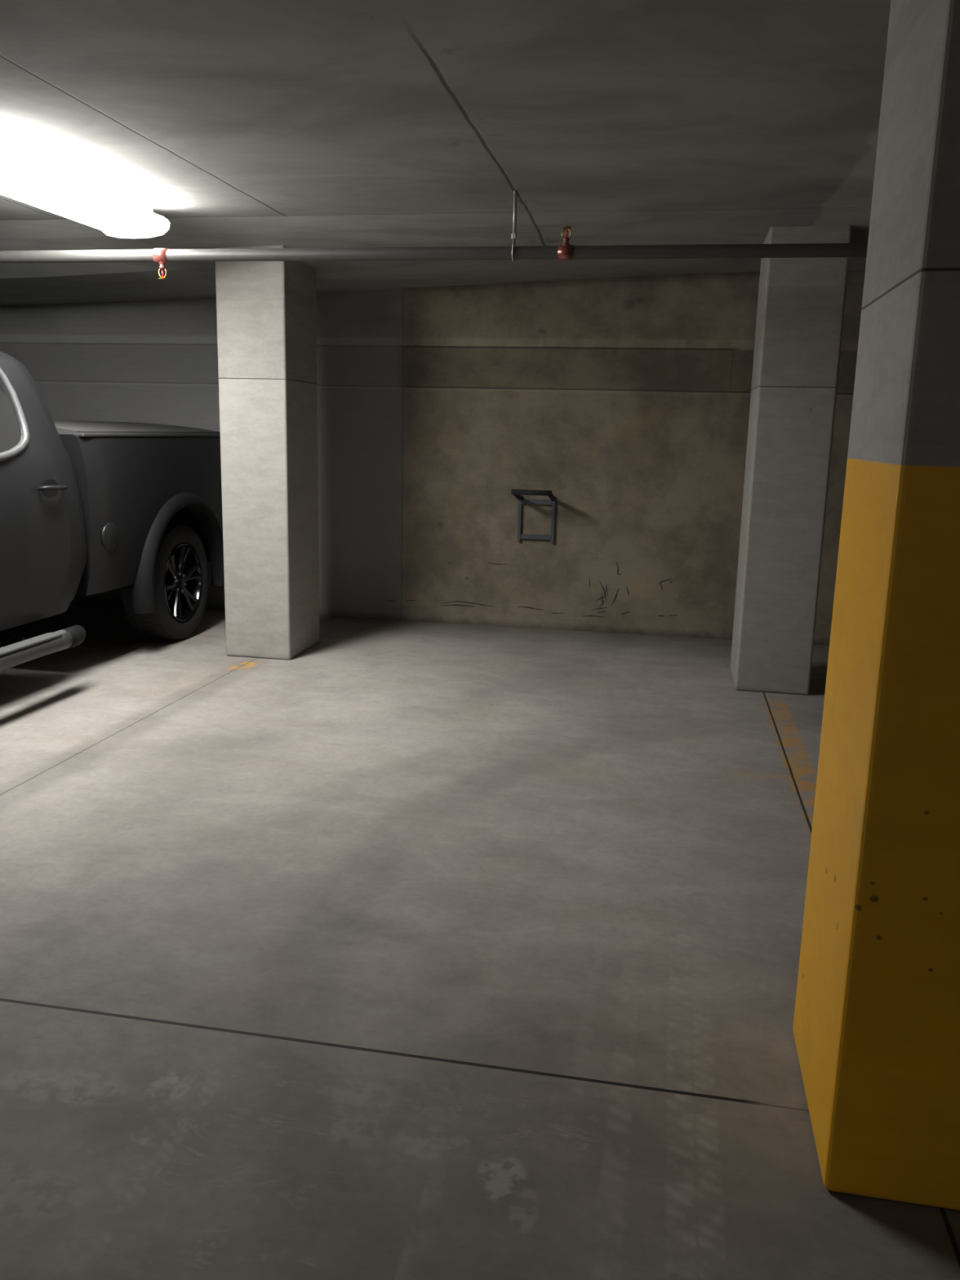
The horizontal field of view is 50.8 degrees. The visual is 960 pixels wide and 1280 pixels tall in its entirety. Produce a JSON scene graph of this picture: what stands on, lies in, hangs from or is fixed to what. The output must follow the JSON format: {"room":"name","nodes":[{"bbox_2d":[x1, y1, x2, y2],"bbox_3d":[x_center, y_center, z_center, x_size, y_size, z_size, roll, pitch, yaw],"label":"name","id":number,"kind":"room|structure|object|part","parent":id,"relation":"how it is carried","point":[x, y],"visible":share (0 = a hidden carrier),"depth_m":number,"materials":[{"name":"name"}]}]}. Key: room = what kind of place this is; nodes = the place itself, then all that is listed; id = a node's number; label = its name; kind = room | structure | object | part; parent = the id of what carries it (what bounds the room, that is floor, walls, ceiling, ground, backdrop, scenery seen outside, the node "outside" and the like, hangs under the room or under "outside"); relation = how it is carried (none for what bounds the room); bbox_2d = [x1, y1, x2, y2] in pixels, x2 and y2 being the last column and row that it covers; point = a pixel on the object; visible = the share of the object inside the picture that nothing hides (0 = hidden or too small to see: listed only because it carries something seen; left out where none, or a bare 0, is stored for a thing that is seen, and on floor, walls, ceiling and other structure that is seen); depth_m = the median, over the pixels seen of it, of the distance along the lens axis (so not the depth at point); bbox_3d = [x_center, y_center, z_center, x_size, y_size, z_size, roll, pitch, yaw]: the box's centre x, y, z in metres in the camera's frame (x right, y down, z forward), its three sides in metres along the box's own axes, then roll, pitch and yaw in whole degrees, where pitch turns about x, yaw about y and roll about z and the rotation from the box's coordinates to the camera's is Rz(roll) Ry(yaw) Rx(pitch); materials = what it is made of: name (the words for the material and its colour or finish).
{"room":"parking garage","nodes":[
{"label":"parking garage","id":0,"kind":"room"},
{"bbox_2d":[0,271,865,645],"bbox_3d":[0.411,-1.431,7.449,17.000,2.700,0.201,3,12,10],"label":"wall","id":1,"kind":"structure","parent":0,"point":[625,399],"depth_m":7.40,"materials":[{"name":"concrete"}]},
{"bbox_2d":[511,488,555,543],"bbox_3d":[0.386,-0.885,7.280,0.284,0.402,0.349,3,12,10],"label":"wall rack","id":2,"kind":"object","parent":1,"relation":"attached to","point":[516,492],"visible":1,"depth_m":7.41,"materials":[{"name":"grey metal"}]},
{"bbox_2d":[0,0,890,305],"bbox_3d":[-0.898,-1.223,0.252,17.000,0.550,14.630,3,12,10],"label":"ceiling","id":3,"kind":"structure","parent":0,"point":[288,123],"depth_m":3.75,"materials":[{"name":"concrete"}]},
{"bbox_2d":[0,141,170,239],"bbox_3d":[-1.950,-2.035,4.563,0.398,0.156,1.546,3,12,10],"label":"ceiling light","id":4,"kind":"object","parent":3,"relation":"attached to","point":[24,177],"visible":1,"depth_m":4.60,"materials":[{"name":"white plastic"}]},
{"bbox_2d":[0,191,867,279],"bbox_3d":[-0.035,-1.922,4.809,16.800,0.390,0.083,3,12,10],"label":"pipe","id":5,"kind":"object","parent":3,"relation":"hanging from","point":[566,251],"visible":1,"depth_m":4.82,"materials":[{"name":"metal"}]},
{"bbox_3d":[-1.607,-1.855,5.125,0.047,0.056,0.007,3,12,10],"label":"frame","id":6,"kind":"part","parent":5,"relation":"part of","materials":[{"name":"gold metal"}]},
{"bbox_3d":[0.164,-2.001,4.755,0.016,0.204,0.017,3,12,10],"label":"hanger rod","id":7,"kind":"part","parent":5,"relation":"part of","materials":[{"name":"metal"}]},
{"bbox_3d":[0.405,-1.902,4.728,0.047,0.056,0.007,3,12,10],"label":"frame","id":8,"kind":"part","parent":5,"relation":"part of","materials":[{"name":"gold metal"}]},
{"bbox_2d":[0,601,959,1279],"bbox_3d":[-0.960,1.396,0.795,17.000,0.200,14.630,3,12,10],"label":"floor","id":9,"kind":"structure","parent":0,"point":[382,949],"depth_m":2.79,"materials":[{"name":"concrete"}]},
{"bbox_2d":[0,351,224,671],"bbox_3d":[-3.322,-0.589,5.011,2.480,1.874,5.890,3,12,10],"label":"pickup truck","id":10,"kind":"object","parent":9,"relation":"on","point":[87,508],"visible":1,"depth_m":5.80,"materials":[{"name":"grey paint"}]},
{"bbox_3d":[-2.449,-1.090,4.728,0.233,0.520,0.945,3,12,10],"label":"window trim","id":11,"kind":"part","parent":10,"relation":"part of","materials":[{"name":"silver metal"}]},
{"bbox_2d":[43,479,58,497],"bbox_3d":[-2.243,-0.792,5.286,0.003,0.094,0.141,3,12,10],"label":"door handle","id":12,"kind":"object","parent":10,"relation":"on","point":[46,482],"depth_m":5.29,"materials":[{"name":"black plastic"}]},
{"bbox_3d":[-2.220,-0.794,5.278,0.061,0.032,0.231,3,12,10],"label":"door handle","id":13,"kind":"part","parent":10,"relation":"part of","materials":[{"name":"grey paint"}]},
{"bbox_3d":[-2.147,-0.605,5.877,0.016,0.160,0.160,3,12,10],"label":"fuel door","id":14,"kind":"part","parent":10,"relation":"part of","materials":[{"name":"grey paint"}]},
{"bbox_2d":[214,244,319,659],"bbox_3d":[-1.331,-1.184,6.438,0.434,2.545,0.562,3,12,10],"label":"concrete pillar","id":15,"kind":"structure","parent":9,"relation":"on","point":[266,311],"depth_m":6.22,"materials":[{"name":"grey concrete"}]},
{"bbox_2d":[729,225,852,694],"bbox_3d":[1.771,-0.998,5.869,0.416,2.555,0.562,3,12,10],"label":"concrete pillar","id":16,"kind":"structure","parent":9,"relation":"on","point":[800,311],"depth_m":5.61,"materials":[{"name":"grey concrete"}]},
{"bbox_2d":[792,0,959,1210],"bbox_3d":[0.962,-0.206,1.959,0.420,2.553,0.560,3,12,10],"label":"concrete pillar","id":17,"kind":"structure","parent":9,"relation":"on","point":[876,1028],"depth_m":1.85,"materials":[{"name":"yellow paint"}]}
]}

